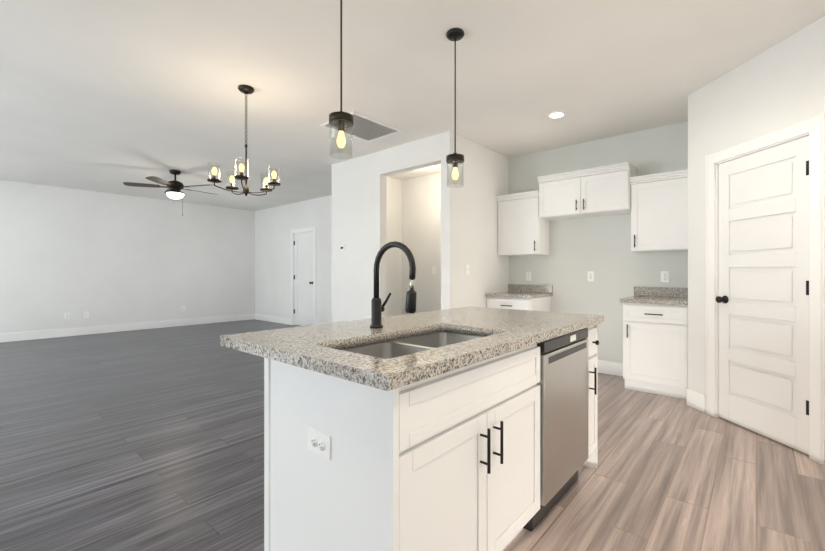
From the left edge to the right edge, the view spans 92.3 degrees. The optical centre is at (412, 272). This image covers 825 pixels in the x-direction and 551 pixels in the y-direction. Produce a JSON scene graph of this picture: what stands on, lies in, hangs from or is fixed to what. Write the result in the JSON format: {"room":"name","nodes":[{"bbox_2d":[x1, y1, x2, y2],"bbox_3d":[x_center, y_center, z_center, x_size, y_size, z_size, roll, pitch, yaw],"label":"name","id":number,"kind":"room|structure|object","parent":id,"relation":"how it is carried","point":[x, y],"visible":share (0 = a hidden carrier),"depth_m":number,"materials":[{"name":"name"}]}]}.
{"room":"kitchen","nodes":[
{"label":"kitchen","id":0,"kind":"room"},
{"bbox_2d":[0,180,254,333],"bbox_3d":[-6.651,-0.200,7.073,0.120,2.740,8.190,0,0,41],"label":"wall","id":1,"kind":"structure","parent":0,"point":[102,258],"depth_m":7.84,"materials":[{"name":"paint"}]},
{"bbox_2d":[64,313,69,318],"bbox_3d":[-6.369,0.790,7.299,0.008,0.118,0.074,0,0,41],"label":"outlet","id":2,"kind":"object","parent":1,"relation":"attached to","point":[66,315],"visible":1,"depth_m":7.30,"materials":[{"name":"white plastic"}]},
{"bbox_2d":[84,311,88,317],"bbox_3d":[-6.186,0.790,7.510,0.008,0.118,0.074,0,0,41],"label":"outlet","id":3,"kind":"object","parent":1,"relation":"attached to","point":[86,314],"visible":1,"depth_m":7.51,"materials":[{"name":"white plastic"}]},
{"bbox_2d":[0,313,253,342],"bbox_3d":[-6.598,1.095,7.027,0.019,0.150,7.950,0,0,41],"label":"baseboard","id":4,"kind":"structure","parent":1,"relation":"attached to","point":[42,334],"depth_m":7.83,"materials":[{"name":"white wood"}]},
{"bbox_2d":[332,131,455,322],"bbox_3d":[-0.343,-0.200,5.108,2.100,2.740,0.120,0,0,41],"label":"wall","id":5,"kind":"structure","parent":0,"point":[359,208],"depth_m":5.21,"materials":[{"name":"paint"}]},
{"bbox_2d":[340,245,344,250],"bbox_3d":[-0.987,-0.350,5.572,0.100,0.080,0.023,0,0,41],"label":"thermostat","id":6,"kind":"object","parent":5,"relation":"attached to","point":[342,247],"visible":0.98,"depth_m":5.55,"materials":[{"name":"white plastic"}]},
{"bbox_2d":[386,176,401,315],"bbox_3d":[-0.637,-0.200,6.278,0.120,2.740,1.260,0,0,41],"label":"wall","id":7,"kind":"structure","parent":0,"point":[394,233],"depth_m":6.56,"materials":[{"name":"paint"}]},
{"bbox_2d":[0,319,824,550],"bbox_3d":[-2.557,1.200,3.514,10.970,0.060,8.190,0,0,41],"label":"floor","id":8,"kind":"structure","parent":0,"point":[145,440],"depth_m":2.41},
{"bbox_2d":[257,319,603,550],"bbox_3d":[0.295,0.732,1.909,0.696,0.875,1.784,0,0,41],"label":"kitchen island","id":9,"kind":"object","parent":8,"relation":"on","point":[428,422],"depth_m":1.28,"materials":[{"name":"white wood"}]},
{"bbox_2d":[308,427,330,459],"bbox_3d":[-0.296,0.535,1.245,0.118,0.074,0.008,0,0,41],"label":"outlet","id":10,"kind":"object","parent":9,"relation":"attached to","point":[319,442],"visible":1,"depth_m":1.24,"materials":[{"name":"white plastic"}]},
{"bbox_2d":[220,307,603,390],"bbox_3d":[0.187,0.273,1.991,0.950,0.039,1.850,0,0,41],"label":"island countertop","id":11,"kind":"structure","parent":9,"relation":"on","point":[319,348],"depth_m":1.54,"materials":[{"name":"grey stone"}]},
{"bbox_2d":[370,241,416,327],"bbox_3d":[-0.074,0.056,1.791,0.270,0.395,0.108,0,0,41],"label":"faucet","id":12,"kind":"object","parent":11,"relation":"on","point":[377,308],"visible":1,"depth_m":1.80,"materials":[{"name":"black metal"}]},
{"bbox_2d":[344,327,487,358],"bbox_3d":[0.035,0.388,1.579,0.420,0.214,0.810,0,0,41],"label":"sink","id":13,"kind":"object","parent":11,"relation":"in","point":[395,344],"depth_m":1.77,"materials":[{"name":"silver metal"}]},
{"bbox_2d":[523,328,587,530],"bbox_3d":[0.546,0.737,2.188,0.634,0.866,0.612,0,0,41],"label":"dishwasher","id":14,"kind":"object","parent":9,"relation":"in","point":[563,383],"visible":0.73,"depth_m":1.91,"materials":[{"name":"grey metal"}]},
{"bbox_2d":[485,284,552,311],"bbox_3d":[1.336,0.661,4.973,0.608,1.018,0.636,0,0,41],"label":"base cabinet","id":15,"kind":"object","parent":8,"relation":"on","point":[526,297],"visible":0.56,"depth_m":4.85,"materials":[{"name":"white wood"}]},
{"bbox_2d":[620,287,687,398],"bbox_3d":[2.474,0.661,3.983,0.568,1.018,0.636,0,0,41],"label":"base cabinet","id":16,"kind":"object","parent":8,"relation":"on","point":[655,340],"visible":0.9,"depth_m":3.79,"materials":[{"name":"white wood"}]},
{"bbox_2d":[0,0,824,210],"bbox_3d":[-2.557,-1.600,3.514,10.970,0.060,8.190,0,0,41],"label":"ceiling","id":17,"kind":"structure","parent":0,"point":[109,96],"depth_m":3.18,"materials":[{"name":"paint"}]},
{"bbox_2d":[123,170,217,215],"bbox_3d":[-3.642,-1.227,6.119,1.268,0.684,1.260,0,0,41],"label":"ceiling fan","id":18,"kind":"object","parent":17,"relation":"hanging from","point":[173,191],"visible":1,"depth_m":5.99,"materials":[{"name":"brown metal"}]},
{"bbox_2d":[207,85,280,195],"bbox_3d":[-1.429,-1.109,3.372,0.548,0.919,0.566,0,0,41],"label":"chandelier","id":19,"kind":"object","parent":17,"relation":"hanging from","point":[248,89],"visible":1,"depth_m":3.34,"materials":[{"name":"brown metal"}]},
{"bbox_2d":[329,0,352,158],"bbox_3d":[-0.348,-1.069,1.932,0.120,0.999,0.120,0,0,41],"label":"pendant light","id":20,"kind":"object","parent":17,"relation":"hanging from","point":[341,120],"visible":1,"depth_m":1.92,"materials":[{"name":"black"}]},
{"bbox_2d":[319,111,401,141],"bbox_3d":[-0.551,-1.562,4.282,0.550,0.016,0.700,0,0,41],"label":"ceiling vent","id":21,"kind":"object","parent":17,"relation":"in","point":[366,129],"visible":0.81,"depth_m":4.29,"materials":[{"name":"grey metal"}]},
{"bbox_2d":[446,28,463,187],"bbox_3d":[0.279,-1.069,2.593,0.120,0.999,0.120,0,0,41],"label":"pendant light","id":22,"kind":"object","parent":17,"relation":"hanging from","point":[455,159],"visible":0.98,"depth_m":2.58,"materials":[{"name":"black"}]},
{"bbox_2d":[547,111,565,118],"bbox_3d":[1.427,-1.565,3.928,0.184,0.009,0.184,0,0,41],"label":"recessed light","id":23,"kind":"object","parent":17,"relation":"in","point":[556,114],"visible":0.98,"depth_m":3.92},
{"bbox_2d":[255,121,687,362],"bbox_3d":[0.091,-0.200,6.559,10.730,2.740,0.120,0,0,41],"label":"wall","id":24,"kind":"structure","parent":0,"point":[599,246],"depth_m":4.98,"materials":[{"name":"paint"}]},
{"bbox_2d":[254,313,290,324],"bbox_3d":[-3.357,1.095,9.466,1.639,0.150,0.015,0,0,41],"label":"baseboard","id":25,"kind":"structure","parent":24,"relation":"attached to","point":[276,319],"depth_m":9.41,"materials":[{"name":"white wood"}]},
{"bbox_2d":[294,232,312,325],"bbox_3d":[-2.383,0.139,8.624,0.766,2.042,0.106,0,0,41],"label":"hall door","id":26,"kind":"structure","parent":24,"relation":"in","point":[303,279],"depth_m":8.65,"materials":[{"name":"white wood"}]},
{"bbox_2d":[291,226,315,324],"bbox_3d":[-2.343,0.096,8.660,0.946,2.148,0.142,0,0,41],"label":"door frame","id":27,"kind":"structure","parent":24,"relation":"attached to","point":[304,230],"depth_m":8.57,"materials":[{"name":"white wood"}]},
{"bbox_2d":[496,190,549,255],"bbox_3d":[1.413,-0.614,5.093,0.567,0.768,0.366,0,0,41],"label":"upper cabinet","id":28,"kind":"object","parent":24,"relation":"attached to","point":[523,229],"visible":0.92,"depth_m":4.97,"materials":[{"name":"white wood"}]},
{"bbox_2d":[526,272,530,280],"bbox_3d":[1.531,0.040,5.222,0.074,0.118,0.008,0,0,41],"label":"electrical outlet","id":29,"kind":"object","parent":24,"relation":"attached to","point":[528,276],"visible":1,"depth_m":5.22,"materials":[{"name":"white plastic"}]},
{"bbox_2d":[537,162,636,219],"bbox_3d":[1.994,-0.912,4.572,0.988,0.485,0.391,0,0,41],"label":"upper cabinet","id":30,"kind":"object","parent":24,"relation":"attached to","point":[597,191],"visible":1,"depth_m":4.42,"materials":[{"name":"white wood"}]},
{"bbox_2d":[588,271,593,280],"bbox_3d":[2.120,0.040,4.710,0.074,0.118,0.008,0,0,41],"label":"electrical outlet","id":31,"kind":"object","parent":24,"relation":"attached to","point":[590,275],"visible":1,"depth_m":4.71,"materials":[{"name":"white plastic"}]},
{"bbox_2d":[598,360,622,375],"bbox_3d":[2.118,1.095,4.707,0.950,0.150,0.015,0,0,41],"label":"baseboard","id":32,"kind":"structure","parent":24,"relation":"attached to","point":[605,367],"depth_m":4.56,"materials":[{"name":"white wood"}]},
{"bbox_2d":[630,169,687,251],"bbox_3d":[2.579,-0.614,4.080,0.537,0.768,0.366,0,0,41],"label":"upper cabinet","id":33,"kind":"object","parent":24,"relation":"attached to","point":[659,212],"visible":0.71,"depth_m":3.98,"materials":[{"name":"white wood"}]},
{"bbox_2d":[661,271,668,281],"bbox_3d":[2.686,0.040,4.218,0.074,0.118,0.008,0,0,41],"label":"electrical outlet","id":34,"kind":"object","parent":24,"relation":"attached to","point":[664,276],"visible":1,"depth_m":4.21,"materials":[{"name":"white plastic"}]},
{"bbox_2d":[456,134,508,307],"bbox_3d":[0.857,-0.200,4.979,0.120,2.740,1.260,0,0,41],"label":"wall","id":35,"kind":"structure","parent":0,"point":[485,173],"depth_m":4.83,"materials":[{"name":"paint"}]},
{"bbox_2d":[465,265,468,274],"bbox_3d":[0.645,-0.040,4.633,0.012,0.118,0.074,0,0,41],"label":"light switch","id":36,"kind":"object","parent":35,"relation":"attached to","point":[466,269],"visible":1,"depth_m":4.63,"materials":[{"name":"white plastic"}]},
{"bbox_2d":[688,16,824,394],"bbox_3d":[2.548,-0.200,2.845,0.120,2.740,1.340,0,0,-4],"label":"wall","id":37,"kind":"structure","parent":0,"point":[780,85],"depth_m":3.02,"materials":[{"name":"paint"}]},
{"bbox_2d":[715,135,808,454],"bbox_3d":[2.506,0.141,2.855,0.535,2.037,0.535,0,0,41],"label":"pantry door","id":38,"kind":"structure","parent":37,"relation":"in","point":[762,299],"depth_m":2.80,"materials":[{"name":"white wood"}]},
{"bbox_2d":[706,113,824,464],"bbox_3d":[2.536,0.099,2.857,0.142,2.143,0.891,0,0,-4],"label":"door frame","id":39,"kind":"structure","parent":37,"relation":"attached to","point":[813,128],"depth_m":2.48,"materials":[{"name":"white wood"}]}
]}

